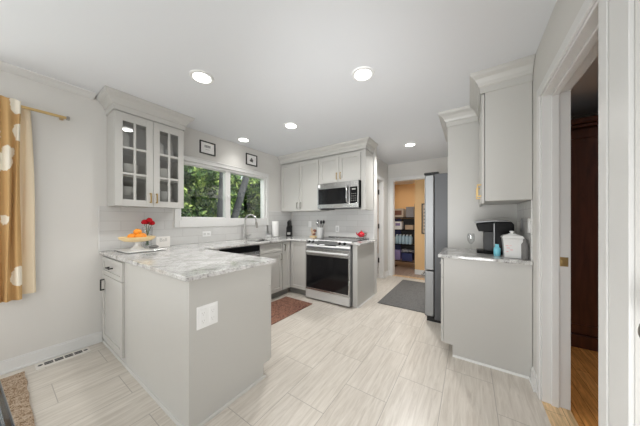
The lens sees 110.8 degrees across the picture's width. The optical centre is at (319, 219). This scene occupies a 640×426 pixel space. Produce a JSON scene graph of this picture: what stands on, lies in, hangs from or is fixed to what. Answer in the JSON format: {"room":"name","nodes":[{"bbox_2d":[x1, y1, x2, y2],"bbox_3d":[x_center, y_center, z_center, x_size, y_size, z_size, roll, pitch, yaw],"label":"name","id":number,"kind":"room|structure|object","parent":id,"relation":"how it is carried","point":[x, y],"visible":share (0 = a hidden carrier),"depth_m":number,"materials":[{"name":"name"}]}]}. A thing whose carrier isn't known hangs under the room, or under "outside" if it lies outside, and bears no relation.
{"room":"kitchen","nodes":[
{"label":"kitchen","id":0,"kind":"room"},
{"bbox_2d":[0,70,289,360],"bbox_3d":[-2.625,0.001,1.786,0.150,2.464,7.220,0,0,34],"label":"wall","id":1,"kind":"structure","parent":0,"point":[70,157],"depth_m":2.05,"materials":[{"name":"white paint"}]},
{"bbox_2d":[21,105,69,120],"bbox_3d":[-2.826,-0.922,1.270,0.095,0.030,1.840,0,0,34],"label":"curtain rod","id":2,"kind":"object","parent":1,"relation":"attached to","point":[61,117],"visible":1,"depth_m":1.90,"materials":[{"name":"gold metal"}]},
{"bbox_2d":[0,95,35,302],"bbox_3d":[-2.439,-0.162,1.762,0.082,1.601,0.236,0,0,15],"label":"curtain","id":3,"kind":"object","parent":2,"relation":"hanging from","point":[17,185],"visible":0.99,"depth_m":1.75,"materials":[{"name":"gold fabric"}]},
{"bbox_2d":[0,61,95,99],"bbox_3d":[-3.378,-1.215,0.448,0.100,0.032,4.160,0,0,34],"label":"trim","id":4,"kind":"structure","parent":1,"relation":"attached to","point":[4,66],"depth_m":1.91,"materials":[{"name":"white wood"}]},
{"bbox_2d":[0,331,102,375],"bbox_3d":[-3.392,1.181,0.493,0.027,0.105,4.220,0,0,34],"label":"baseboard","id":5,"kind":"structure","parent":1,"relation":"attached to","point":[28,359],"depth_m":1.95,"materials":[{"name":"white wood"}]},
{"bbox_2d":[96,85,194,208],"bbox_3d":[-1.882,-0.684,2.442,0.343,1.091,0.797,0,0,34],"label":"upper cabinet","id":6,"kind":"object","parent":1,"relation":"attached to","point":[148,124],"visible":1,"depth_m":2.38,"materials":[{"name":"grey paint"}]},
{"bbox_2d":[123,132,129,146],"bbox_3d":[-2.042,-0.818,2.285,0.110,0.170,0.110,0,0,34],"label":"jar","id":7,"kind":"object","parent":6,"relation":"on","point":[126,138],"visible":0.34,"depth_m":2.27,"materials":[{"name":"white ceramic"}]},
{"bbox_2d":[123,168,138,175],"bbox_3d":[-2.022,-0.488,2.314,0.200,0.070,0.200,0,0,34],"label":"bowl","id":8,"kind":"object","parent":6,"relation":"on","point":[124,169],"visible":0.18,"depth_m":2.26,"materials":[{"name":"white ceramic"}]},
{"bbox_2d":[123,148,177,162],"bbox_3d":[-1.923,-0.724,2.469,0.224,0.016,0.591,0,0,34],"label":"shelf","id":9,"kind":"object","parent":6,"relation":"attached to","point":[140,154],"depth_m":2.42,"materials":[{"name":"grey"}]},
{"bbox_2d":[123,175,177,184],"bbox_3d":[-1.923,-0.444,2.469,0.224,0.016,0.591,0,0,34],"label":"shelf","id":10,"kind":"object","parent":6,"relation":"attached to","point":[126,178],"depth_m":2.42,"materials":[{"name":"grey"}]},
{"bbox_2d":[160,143,163,153],"bbox_3d":[-1.869,-0.808,2.541,0.120,0.150,0.120,0,0,34],"label":"jar","id":11,"kind":"object","parent":6,"relation":"on","point":[161,145],"visible":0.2,"depth_m":2.53,"materials":[{"name":"white ceramic"}]},
{"bbox_2d":[160,173,171,179],"bbox_3d":[-1.846,-0.493,2.575,0.198,0.080,0.198,0,0,34],"label":"bowl","id":12,"kind":"object","parent":6,"relation":"on","point":[165,175],"visible":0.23,"depth_m":2.52,"materials":[{"name":"white ceramic"}]},
{"bbox_2d":[100,206,290,250],"bbox_3d":[-1.416,0.079,3.433,0.010,0.476,2.905,0,0,34],"label":"backsplash","id":13,"kind":"structure","parent":1,"relation":"attached to","point":[115,222],"depth_m":2.67,"materials":[{"name":"tile"}]},
{"bbox_2d":[202,231,210,236],"bbox_3d":[-1.608,0.199,3.132,0.008,0.072,0.120,0,0,34],"label":"wall outlet","id":14,"kind":"object","parent":1,"relation":"attached to","point":[205,233],"visible":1,"depth_m":3.13,"materials":[{"name":"white plastic"}]},
{"bbox_2d":[199,140,215,155],"bbox_3d":[-1.601,-1.022,3.148,0.020,0.180,0.225,0,0,34],"label":"framed print","id":15,"kind":"object","parent":1,"relation":"attached to","point":[205,147],"visible":1,"depth_m":3.15,"materials":[{"name":"grey paper"}]},
{"bbox_2d":[174,155,268,227],"bbox_3d":[-1.443,-0.375,3.477,0.136,0.944,1.577,0,0,34],"label":"window","id":16,"kind":"structure","parent":1,"relation":"in","point":[179,221],"depth_m":3.42,"materials":[{"name":"white wood"}]},
{"bbox_2d":[98,206,373,250],"bbox_3d":[-0.672,0.075,2.925,3.429,0.484,0.015,0,0,-24],"label":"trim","id":17,"kind":"structure","parent":1,"relation":"attached to","point":[98,206],"depth_m":2.22,"materials":[{"name":"white"}]},
{"bbox_2d":[246,153,256,166],"bbox_3d":[-1.171,-1.027,3.784,0.020,0.190,0.230,0,0,34],"label":"framed print","id":18,"kind":"object","parent":1,"relation":"attached to","point":[251,159],"visible":1,"depth_m":3.79,"materials":[{"name":"grey paper"}]},
{"bbox_2d":[0,259,550,425],"bbox_3d":[-0.024,1.283,2.369,3.508,0.100,11.100,0,0,34],"label":"floor","id":19,"kind":"structure","parent":0,"point":[374,363],"depth_m":1.65,"materials":[{"name":"tile"}]},
{"bbox_2d":[0,371,34,425],"bbox_3d":[-1.764,1.225,0.310,2.681,0.012,1.752,0,0,34],"label":"rug","id":20,"kind":"object","parent":19,"relation":"on","point":[15,389],"visible":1,"depth_m":1.51,"materials":[{"name":"carpet"}]},
{"bbox_2d":[0,381,14,425],"bbox_3d":[-1.186,0.851,-0.103,1.260,0.735,1.550,0,0,31],"label":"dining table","id":21,"kind":"object","parent":20,"relation":"on","point":[6,419],"visible":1,"depth_m":0.55,"materials":[{"name":"grey"}]},
{"bbox_2d":[34,347,90,370],"bbox_3d":[-2.283,1.230,1.971,0.130,0.006,0.320,0,0,34],"label":"floor vent","id":22,"kind":"object","parent":19,"relation":"in","point":[65,357],"visible":1,"depth_m":1.95,"materials":[{"name":"white metal"}]},
{"bbox_2d":[100,256,125,365],"bbox_3d":[-1.762,0.791,2.293,0.683,0.884,0.672,0,0,34],"label":"base cabinet","id":23,"kind":"object","parent":19,"relation":"on","point":[113,279],"visible":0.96,"depth_m":2.00,"materials":[{"name":"grey paint"}]},
{"bbox_2d":[124,263,270,425],"bbox_3d":[-1.005,0.791,1.836,1.079,0.884,0.686,0,0,34],"label":"base cabinet","id":24,"kind":"object","parent":19,"relation":"on","point":[192,374],"visible":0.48,"depth_m":1.48,"materials":[{"name":"grey paint"}]},
{"bbox_2d":[197,301,217,329],"bbox_3d":[-0.689,0.586,1.356,0.010,0.135,0.131,0,0,34],"label":"wall outlet","id":25,"kind":"object","parent":24,"relation":"attached to","point":[207,314],"visible":1,"depth_m":1.35,"materials":[{"name":"white plastic"}]},
{"bbox_2d":[200,308,205,325],"bbox_3d":[-0.704,0.586,1.330,0.003,0.095,0.038,0,0,34],"label":"socket","id":26,"kind":"object","parent":25,"relation":"attached to","point":[202,310],"depth_m":1.33,"materials":[{"name":"grey plastic"}]},
{"bbox_2d":[210,305,215,321],"bbox_3d":[-0.671,0.586,1.379,0.003,0.095,0.038,0,0,34],"label":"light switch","id":27,"kind":"object","parent":25,"relation":"attached to","point":[212,307],"depth_m":1.38,"materials":[{"name":"grey plastic"}]},
{"bbox_2d":[99,235,316,281],"bbox_3d":[-0.675,0.333,2.931,1.796,0.030,2.902,0,0,34],"label":"countertop","id":28,"kind":"structure","parent":24,"relation":"on","point":[194,261],"depth_m":1.78,"materials":[{"name":"white stone"}]},
{"bbox_2d":[114,246,165,252],"bbox_3d":[-1.874,0.310,2.308,0.410,0.014,0.328,0,0,34],"label":"tray","id":29,"kind":"object","parent":28,"relation":"on","point":[147,249],"visible":0.77,"depth_m":2.26,"materials":[{"name":"white ceramic"}]},
{"bbox_2d":[118,236,155,249],"bbox_3d":[-1.886,0.237,2.282,0.304,0.130,0.304,0,0,34],"label":"cake stand","id":30,"kind":"object","parent":29,"relation":"on","point":[137,240],"visible":0.97,"depth_m":2.23,"materials":[{"name":"white ceramic"}]},
{"bbox_2d":[156,236,169,246],"bbox_3d":[-1.822,0.255,2.564,0.013,0.123,0.140,0,0,34],"label":"card","id":31,"kind":"object","parent":28,"relation":"on","point":[164,241],"visible":0.98,"depth_m":2.56,"materials":[{"name":"white paper"}]},
{"bbox_2d":[243,214,257,239],"bbox_3d":[-1.110,0.111,3.576,0.248,0.412,0.106,0,0,7],"label":"faucet","id":32,"kind":"object","parent":28,"relation":"on","point":[256,223],"visible":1,"depth_m":3.54,"materials":[{"name":"silver metal"}]},
{"bbox_2d":[272,221,278,236],"bbox_3d":[-0.832,0.172,4.110,0.140,0.291,0.140,0,0,34],"label":"paper towel roll","id":33,"kind":"object","parent":28,"relation":"on","point":[275,224],"visible":0.94,"depth_m":4.06,"materials":[{"name":"white paper"}]},
{"bbox_2d":[286,226,291,235],"bbox_3d":[-0.611,0.215,4.388,0.110,0.201,0.171,0,0,-1],"label":"knife block","id":34,"kind":"object","parent":28,"relation":"on","point":[288,229],"visible":0.85,"depth_m":4.33,"materials":[{"name":"black plastic"}]},
{"bbox_2d":[317,227,323,237],"bbox_3d":[0.003,0.224,3.944,0.124,0.186,0.124,0,0,34],"label":"utensil crock","id":35,"kind":"object","parent":28,"relation":"on","point":[320,230],"visible":0.95,"depth_m":3.89,"materials":[{"name":"white ceramic"}]},
{"bbox_2d":[219,245,259,256],"bbox_3d":[-1.260,0.795,3.062,0.644,0.875,0.603,0,0,34],"label":"dishwasher","id":36,"kind":"object","parent":19,"relation":"on","point":[253,250],"visible":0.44,"depth_m":2.97,"materials":[{"name":"black metal"}]},
{"bbox_2d":[259,240,282,298],"bbox_3d":[-0.968,0.791,3.509,0.637,0.884,0.458,0,0,34],"label":"base cabinet","id":37,"kind":"object","parent":19,"relation":"on","point":[270,250],"visible":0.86,"depth_m":3.43,"materials":[{"name":"grey paint"}]},
{"bbox_2d":[279,241,289,295],"bbox_3d":[-0.781,0.791,3.785,0.637,0.884,0.201,0,0,34],"label":"base cabinet","id":38,"kind":"object","parent":19,"relation":"on","point":[285,245],"visible":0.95,"depth_m":3.63,"materials":[{"name":"grey paint"}]},
{"bbox_2d":[271,296,311,324],"bbox_3d":[-0.616,1.228,2.974,0.550,0.008,1.010,0,0,34],"label":"rug","id":39,"kind":"object","parent":19,"relation":"on","point":[284,307],"visible":0.57,"depth_m":3.08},
{"bbox_2d":[290,241,306,294],"bbox_3d":[-0.408,0.791,4.072,0.935,0.884,0.713,0,0,34],"label":"base cabinet","id":40,"kind":"object","parent":19,"relation":"on","point":[297,248],"visible":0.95,"depth_m":3.63,"materials":[{"name":"grey paint"}]},
{"bbox_2d":[306,236,368,306],"bbox_3d":[0.287,0.764,3.561,0.768,0.938,0.757,0,0,34],"label":"range","id":41,"kind":"object","parent":19,"relation":"on","point":[329,260],"visible":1,"depth_m":3.25,"materials":[{"name":"silver metal"}]},
{"bbox_2d":[315,237,367,241],"bbox_3d":[0.317,0.320,3.606,0.768,0.017,0.650,0,0,34],"label":"cooktop","id":42,"kind":"object","parent":41,"relation":"in","point":[326,239],"depth_m":3.50,"materials":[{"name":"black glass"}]},
{"bbox_2d":[356,230,366,237],"bbox_3d":[0.680,0.234,3.643,0.117,0.122,0.156,0,0,-20],"label":"teapot","id":43,"kind":"object","parent":41,"relation":"on","point":[360,234],"visible":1,"depth_m":3.60,"materials":[{"name":"red ceramic"}]},
{"bbox_2d":[353,242,374,307],"bbox_3d":[0.680,0.791,3.371,0.085,0.884,0.658,0,0,34],"label":"end panel","id":44,"kind":"object","parent":19,"relation":"on","point":[363,255],"visible":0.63,"depth_m":3.26,"materials":[{"name":"grey paint"}]},
{"bbox_2d":[351,239,376,244],"bbox_3d":[0.683,0.333,3.336,0.133,0.030,0.712,0,0,34],"label":"countertop","id":45,"kind":"structure","parent":44,"relation":"on","point":[368,240],"depth_m":3.25,"materials":[{"name":"white stone"}]},
{"bbox_2d":[378,280,424,312],"bbox_3d":[1.546,1.228,3.722,0.645,0.008,1.520,0,0,34],"label":"rug","id":46,"kind":"object","parent":19,"relation":"on","point":[410,295],"visible":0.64,"depth_m":3.53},
{"bbox_2d":[395,204,414,268],"bbox_3d":[2.167,0.411,5.958,0.848,1.637,0.486,0,0,34],"label":"wire shelf rack","id":47,"kind":"object","parent":19,"relation":"on","point":[414,204],"visible":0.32,"depth_m":5.59,"materials":[{"name":"black metal"}]},
{"bbox_2d":[395,249,401,259],"bbox_3d":[2.006,0.932,5.988,0.380,0.258,0.190,0,0,34],"label":"crate","id":48,"kind":"object","parent":47,"relation":"on","point":[398,254],"visible":0.43,"depth_m":5.84,"materials":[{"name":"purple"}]},
{"bbox_2d":[395,221,403,229],"bbox_3d":[2.016,0.147,5.967,0.420,0.208,0.214,0,0,34],"label":"box","id":49,"kind":"object","parent":47,"relation":"on","point":[398,224],"visible":0.4,"depth_m":5.83,"materials":[{"name":"white"}]},
{"bbox_2d":[395,209,405,216],"bbox_3d":[2.072,-0.183,5.988,0.430,0.228,0.316,0,0,34],"label":"storage basket","id":50,"kind":"object","parent":47,"relation":"on","point":[398,212],"visible":0.49,"depth_m":5.81,"materials":[{"name":"beige plastic"}]},
{"bbox_2d":[402,252,413,260],"bbox_3d":[2.301,0.962,5.783,0.260,0.198,0.200,0,0,34],"label":"box","id":51,"kind":"object","parent":47,"relation":"on","point":[408,256],"visible":0.91,"depth_m":5.71,"materials":[{"name":"blue plastic"}]},
{"bbox_2d":[402,218,413,228],"bbox_3d":[2.404,0.104,5.943,0.370,0.293,0.140,0,0,34],"label":"storage tote","id":52,"kind":"object","parent":47,"relation":"on","point":[407,221],"visible":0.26,"depth_m":5.89,"materials":[{"name":"black"}]},
{"bbox_2d":[402,230,413,243],"bbox_3d":[2.404,0.455,5.943,0.370,0.353,0.140,0,0,34],"label":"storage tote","id":53,"kind":"object","parent":47,"relation":"on","point":[408,233],"visible":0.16,"depth_m":5.87,"materials":[{"name":"black"}]},
{"bbox_2d":[402,244,413,252],"bbox_3d":[2.404,0.860,5.943,0.370,0.403,0.140,0,0,34],"label":"storage tote","id":54,"kind":"object","parent":47,"relation":"on","point":[407,246],"visible":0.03,"depth_m":5.90,"materials":[{"name":"black plastic"}]},
{"bbox_2d":[405,225,413,229],"bbox_3d":[2.345,0.192,5.759,0.200,0.118,0.190,0,0,34],"label":"tin box","id":55,"kind":"object","parent":47,"relation":"on","point":[407,227],"visible":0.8,"depth_m":5.67,"materials":[{"name":"beige"}]},
{"bbox_2d":[406,207,413,216],"bbox_3d":[2.378,-0.203,5.779,0.190,0.268,0.260,0,0,34],"label":"case","id":56,"kind":"object","parent":47,"relation":"on","point":[409,210],"visible":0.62,"depth_m":5.67,"materials":[{"name":"grey fabric"}]},
{"bbox_2d":[421,172,447,322],"bbox_3d":[1.859,0.328,2.869,0.891,1.810,0.895,0,0,34],"label":"refrigerator","id":57,"kind":"object","parent":19,"relation":"on","point":[436,187],"visible":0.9,"depth_m":2.67,"materials":[{"name":"grey metal"}]},
{"bbox_2d":[438,105,516,248],"bbox_3d":[1.935,0.002,2.769,0.704,2.463,1.054,0,0,34],"label":"panel","id":58,"kind":"object","parent":19,"relation":"on","point":[460,126],"visible":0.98,"depth_m":2.45,"materials":[{"name":"grey paint"}]},
{"bbox_2d":[440,258,531,378],"bbox_3d":[1.536,0.791,2.134,0.654,0.884,0.624,0,0,34],"label":"base cabinet","id":59,"kind":"object","parent":19,"relation":"on","point":[486,307],"visible":0.9,"depth_m":1.85,"materials":[{"name":"grey paint"}]},
{"bbox_2d":[438,247,532,264],"bbox_3d":[1.538,0.333,2.129,0.645,0.030,0.635,0,0,34],"label":"countertop","id":60,"kind":"structure","parent":59,"relation":"on","point":[454,253],"depth_m":1.95,"materials":[{"name":"white stone"}]},
{"bbox_2d":[474,220,513,254],"bbox_3d":[1.641,0.158,2.102,0.293,0.314,0.208,0,0,34],"label":"coffee maker","id":61,"kind":"object","parent":60,"relation":"on","point":[492,230],"visible":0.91,"depth_m":2.04,"materials":[{"name":"black plastic"}]},
{"bbox_2d":[476,248,493,253],"bbox_3d":[1.596,0.301,2.135,0.134,0.027,0.185,0,0,34],"label":"drip tray","id":62,"kind":"object","parent":61,"relation":"on","point":[485,250],"depth_m":2.06,"materials":[{"name":"black plastic"}]},
{"bbox_2d":[494,244,499,255],"bbox_3d":[1.569,0.266,1.957,0.048,0.102,0.048,0,0,34],"label":"bottle","id":63,"kind":"object","parent":60,"relation":"on","point":[496,248],"visible":1,"depth_m":1.94,"materials":[{"name":"teal plastic"}]},
{"bbox_2d":[500,231,524,258],"bbox_3d":[1.623,0.204,1.866,0.139,0.225,0.139,0,0,34],"label":"ceramic canister","id":64,"kind":"object","parent":60,"relation":"on","point":[511,242],"visible":1,"depth_m":1.82,"materials":[{"name":"white ceramic"}]},
{"bbox_2d":[521,239,528,259],"bbox_3d":[1.646,0.237,1.772,0.043,0.160,0.044,0,0,34],"label":"slim bottle","id":65,"kind":"object","parent":60,"relation":"on","point":[524,246],"visible":1,"depth_m":1.76,"materials":[{"name":"grey"}]},
{"bbox_2d":[0,0,597,164],"bbox_3d":[0.955,-1.356,1.950,7.800,0.250,11.700,0,0,34],"label":"ceiling","id":66,"kind":"structure","parent":0,"point":[272,64],"depth_m":1.66,"materials":[{"name":"white paint"}]},
{"bbox_2d":[189,69,213,83],"bbox_3d":[-1.017,-1.226,1.901,0.192,0.010,0.192,0,0,34],"label":"recessed light","id":67,"kind":"object","parent":66,"relation":"in","point":[200,76],"visible":1,"depth_m":1.88,"materials":[{"name":"white plastic"}]},
{"bbox_2d":[193,73,210,82],"bbox_3d":[-1.017,-1.222,1.901,0.138,0.002,0.138,0,0,34],"label":"diffuser","id":68,"kind":"object","parent":67,"relation":"attached to","point":[198,77],"depth_m":1.89,"materials":[{"name":"white plastic"}]},
{"bbox_2d":[237,137,249,141],"bbox_3d":[-1.169,-1.226,3.378,0.192,0.010,0.192,0,0,34],"label":"recessed light","id":69,"kind":"object","parent":66,"relation":"in","point":[242,139],"visible":1,"depth_m":3.35,"materials":[{"name":"white plastic"}]},
{"bbox_2d":[284,122,297,128],"bbox_3d":[-0.378,-1.226,2.878,0.192,0.010,0.192,0,0,34],"label":"recessed light","id":70,"kind":"object","parent":66,"relation":"in","point":[290,125],"visible":1,"depth_m":2.86,"materials":[{"name":"white plastic"}]},
{"bbox_2d":[286,124,295,127],"bbox_3d":[-0.378,-1.222,2.878,0.138,0.002,0.138,0,0,34],"label":"diffuser","id":71,"kind":"object","parent":70,"relation":"attached to","point":[287,125],"depth_m":2.87,"materials":[{"name":"white plastic"}]},
{"bbox_2d":[352,66,374,81],"bbox_3d":[0.362,-1.226,1.862,0.192,0.010,0.192,0,0,34],"label":"recessed light","id":72,"kind":"object","parent":66,"relation":"in","point":[364,73],"visible":1,"depth_m":1.84,"materials":[{"name":"white plastic"}]},
{"bbox_2d":[355,69,370,79],"bbox_3d":[0.362,-1.222,1.862,0.138,0.002,0.138,0,0,34],"label":"diffuser","id":73,"kind":"object","parent":72,"relation":"attached to","point":[360,74],"depth_m":1.85,"materials":[{"name":"white plastic"}]},
{"bbox_2d":[404,142,415,146],"bbox_3d":[1.470,-1.226,3.605,0.192,0.010,0.192,0,0,34],"label":"recessed light","id":74,"kind":"object","parent":66,"relation":"in","point":[412,143],"visible":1,"depth_m":3.58,"materials":[{"name":"white plastic"}]},
{"bbox_2d":[293,147,376,293],"bbox_3d":[0.175,0.001,4.181,1.810,2.464,0.115,0,0,34],"label":"wall","id":75,"kind":"structure","parent":0,"point":[375,150],"depth_m":3.67,"materials":[{"name":"white paint"}]},
{"bbox_2d":[281,158,328,211],"bbox_3d":[-0.318,-0.625,4.228,0.931,0.925,0.355,0,0,34],"label":"upper cabinet","id":76,"kind":"object","parent":75,"relation":"attached to","point":[299,180],"visible":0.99,"depth_m":4.08,"materials":[{"name":"grey paint"}]},
{"bbox_2d":[291,210,372,238],"bbox_3d":[0.140,0.075,4.129,1.790,0.484,0.010,0,0,34],"label":"backsplash","id":77,"kind":"structure","parent":75,"relation":"attached to","point":[350,222],"depth_m":4.03,"materials":[{"name":"tile"}]},
{"bbox_2d":[320,150,360,183],"bbox_3d":[0.392,-0.852,3.748,0.775,0.470,0.355,0,0,34],"label":"upper cabinet","id":78,"kind":"object","parent":75,"relation":"attached to","point":[343,167],"visible":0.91,"depth_m":3.60,"materials":[{"name":"grey paint"}]},
{"bbox_2d":[277,136,377,164],"bbox_3d":[0.057,-1.159,3.942,1.873,0.142,0.408,0,0,34],"label":"crown molding","id":79,"kind":"structure","parent":78,"relation":"attached to","point":[367,143],"depth_m":3.66,"materials":[{"name":"grey paint"}]},
{"bbox_2d":[317,180,360,209],"bbox_3d":[0.362,-0.394,3.702,0.765,0.438,0.446,0,0,34],"label":"microwave","id":80,"kind":"object","parent":78,"relation":"attached to","point":[346,194],"visible":0.97,"depth_m":3.54,"materials":[{"name":"silver metal"}]},
{"bbox_2d":[361,149,372,209],"bbox_3d":[0.756,-0.622,3.523,0.072,0.930,0.321,0,0,34],"label":"cabinet end panel","id":81,"kind":"object","parent":75,"relation":"attached to","point":[366,156],"visible":1,"depth_m":3.41,"materials":[{"name":"grey paint"}]},
{"bbox_2d":[377,158,387,272],"bbox_3d":[1.114,0.001,4.418,0.100,2.464,1.330,0,0,34],"label":"wall","id":82,"kind":"structure","parent":0,"point":[382,167],"depth_m":4.78,"materials":[{"name":"white paint"}]},
{"bbox_2d":[377,175,383,278],"bbox_3d":[0.804,0.177,4.556,0.792,2.112,0.834,0,0,34],"label":"door","id":83,"kind":"structure","parent":82,"relation":"in","point":[380,181],"depth_m":4.65,"materials":[{"name":"white wood"}]},
{"bbox_2d":[395,183,414,208],"bbox_3d":[2.830,0.001,6.958,2.500,2.464,0.100,0,0,34],"label":"wall","id":84,"kind":"structure","parent":0,"point":[405,193],"depth_m":7.00,"materials":[{"name":"brown paint"}]},
{"bbox_2d":[395,180,414,184],"bbox_3d":[2.261,-1.147,5.937,2.300,0.040,2.230,0,0,34],"label":"ceiling","id":85,"kind":"structure","parent":0,"point":[412,181],"depth_m":6.65,"materials":[{"name":"white paint"}]},
{"bbox_2d":[388,157,447,274],"bbox_3d":[2.311,0.001,4.485,2.008,2.464,0.120,0,0,34],"label":"wall","id":86,"kind":"structure","parent":0,"point":[440,165],"depth_m":4.70,"materials":[{"name":"white paint"}]},
{"bbox_2d":[390,175,424,275],"bbox_3d":[1.912,0.153,4.747,0.785,2.160,0.132,0,0,34],"label":"door frame","id":87,"kind":"structure","parent":86,"relation":"in","point":[418,177],"depth_m":4.90,"materials":[{"name":"white wood"}]},
{"bbox_2d":[392,274,424,279],"bbox_3d":[1.913,1.232,4.748,0.665,0.009,0.130,0,0,34],"label":"threshold","id":88,"kind":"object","parent":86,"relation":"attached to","point":[395,274],"depth_m":4.71,"materials":[{"name":"brown wood"}]},
{"bbox_2d":[415,179,424,269],"bbox_3d":[2.500,0.001,4.888,0.730,2.464,0.100,0,0,34],"label":"wall","id":89,"kind":"structure","parent":0,"point":[419,184],"depth_m":5.00,"materials":[{"name":"brown paint"}]},
{"bbox_2d":[422,203,424,233],"bbox_3d":[2.442,-0.027,4.852,0.385,0.680,0.023,0,0,34],"label":"framed picture","id":90,"kind":"object","parent":89,"relation":"attached to","point":[423,204],"visible":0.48,"depth_m":4.93,"materials":[{"name":"black metal"}]},
{"bbox_2d":[423,205,424,232],"bbox_3d":[2.437,-0.027,4.845,0.335,0.630,0.004,0,0,34],"label":"print","id":91,"kind":"object","parent":90,"relation":"attached to","point":[423,205],"depth_m":4.92,"materials":[{"name":"grey"}]},
{"bbox_2d":[542,401,578,425],"bbox_3d":[1.332,1.232,1.122,0.135,0.010,0.890,0,0,34],"label":"threshold","id":92,"kind":"object","parent":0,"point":[559,416],"depth_m":1.38,"materials":[{"name":"brown wood"}]},
{"bbox_2d":[525,0,639,425],"bbox_3d":[0.805,0.001,0.343,0.135,2.464,8.670,0,0,34],"label":"wall","id":93,"kind":"structure","parent":0,"point":[564,13],"depth_m":1.08,"materials":[{"name":"white paint"}]},
{"bbox_2d":[470,54,534,206],"bbox_3d":[1.621,-0.686,2.034,0.400,1.088,0.693,0,0,34],"label":"upper cabinet","id":94,"kind":"object","parent":93,"relation":"attached to","point":[504,114],"visible":1,"depth_m":1.79,"materials":[{"name":"grey paint"}]},
{"bbox_2d":[517,200,532,260],"bbox_3d":[1.814,0.080,1.964,0.009,0.474,0.601,0,0,34],"label":"backsplash","id":95,"kind":"structure","parent":93,"relation":"attached to","point":[524,209],"depth_m":1.85,"materials":[{"name":"tile"}]},
{"bbox_2d":[528,367,536,392],"bbox_3d":[1.584,1.181,1.639,0.027,0.105,0.160,0,0,34],"label":"baseboard","id":96,"kind":"structure","parent":93,"relation":"attached to","point":[533,380],"depth_m":1.62,"materials":[{"name":"white wood"}]},
{"bbox_2d":[537,0,608,425],"bbox_3d":[1.327,0.162,1.125,0.147,2.142,0.964,0,0,34],"label":"door frame","id":97,"kind":"structure","parent":93,"relation":"in","point":[590,38],"depth_m":1.44,"materials":[{"name":"white wood"}]},
{"bbox_2d":[609,0,639,425],"bbox_3d":[0.703,0.133,0.319,0.108,2.200,1.045,0,0,34],"label":"door","id":98,"kind":"structure","parent":93,"relation":"in","point":[621,12],"depth_m":0.69,"materials":[{"name":"white wood"}]},
{"bbox_2d":[571,346,597,425],"bbox_3d":[2.851,1.284,0.609,2.957,0.098,4.200,0,0,34],"label":"floor","id":99,"kind":"structure","parent":0,"point":[584,362],"depth_m":1.64,"materials":[{"name":"brown wood"}]},
{"bbox_2d":[571,115,597,351],"bbox_3d":[3.047,0.133,2.135,1.400,2.200,0.730,0,0,34],"label":"wardrobe","id":100,"kind":"object","parent":99,"relation":"on","point":[584,131],"visible":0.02,"depth_m":2.12,"materials":[{"name":"brown wood"}]},
{"bbox_2d":[571,112,597,119],"bbox_3d":[3.858,0.001,2.100,2.957,2.464,0.100,0,0,34],"label":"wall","id":101,"kind":"structure","parent":0,"point":[593,113],"depth_m":2.57,"materials":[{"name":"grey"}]},
{"bbox_3d":[-2.028,-0.245,2.305,0.196,0.020,0.196,0,0,34],"label":"plate","id":102,"kind":"object","parent":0,"visible":0},
{"bbox_2d":[123,189,132,194],"bbox_3d":[-2.028,-0.286,2.305,0.170,0.060,0.170,0,0,34],"label":"bowl","id":103,"kind":"object","parent":102,"relation":"on","point":[125,191],"visible":0.44,"depth_m":2.27,"materials":[{"name":"white ceramic"}]},
{"bbox_3d":[-1.829,-0.232,2.599,0.198,0.020,0.198,0,0,34],"label":"plate","id":104,"kind":"object","parent":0,"visible":0},
{"bbox_2d":[160,193,171,198],"bbox_3d":[-1.829,-0.274,2.599,0.150,0.060,0.150,0,0,34],"label":"bowl","id":105,"kind":"object","parent":104,"relation":"on","point":[162,195],"visible":0.6,"depth_m":2.55,"materials":[{"name":"white ceramic"}]},
{"label":"outside","id":106,"kind":"structure","parent":0,"visible":0},
{"bbox_3d":[-9.341,1.933,12.344,22.700,0.400,34.000,0,0,34],"label":"floor","id":107,"kind":"structure","parent":106,"visible":0},
{"bbox_2d":[181,165,240,216],"bbox_3d":[-6.794,-0.346,12.428,4.291,6.954,5.888,0,0,29],"label":"leafy bush","id":108,"kind":"object","parent":107,"relation":"on","point":[236,179],"visible":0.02,"depth_m":12.07,"materials":[{"name":"green plant"}]},
{"bbox_2d":[181,165,244,217],"bbox_3d":[-4.501,-0.484,8.168,3.046,4.688,4.182,0,0,-8],"label":"leafy tree","id":109,"kind":"object","parent":107,"relation":"on","point":[204,178],"visible":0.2,"depth_m":8.19,"materials":[{"name":"green plant"}]},
{"bbox_2d":[184,187,243,217],"bbox_3d":[-4.698,0.296,10.237,2.048,3.749,2.730,0,0,28],"label":"leafy bush","id":110,"kind":"object","parent":107,"relation":"on","point":[193,195],"visible":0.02,"depth_m":9.38,"materials":[{"name":"green plant"}]},
{"bbox_2d":[230,178,259,217],"bbox_3d":[-4.026,0.032,12.688,3.031,5.292,4.132,0,0,34],"label":"leafy bush","id":111,"kind":"object","parent":107,"relation":"on","point":[247,209],"visible":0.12,"depth_m":12.23,"materials":[{"name":"green plant"}]},
{"bbox_2d":[231,176,259,217],"bbox_3d":[-2.888,-0.489,10.369,2.625,4.671,7.419,0,0,13],"label":"leafy tree","id":112,"kind":"object","parent":107,"relation":"on","point":[244,183],"visible":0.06,"depth_m":10.61,"materials":[{"name":"green plant"}]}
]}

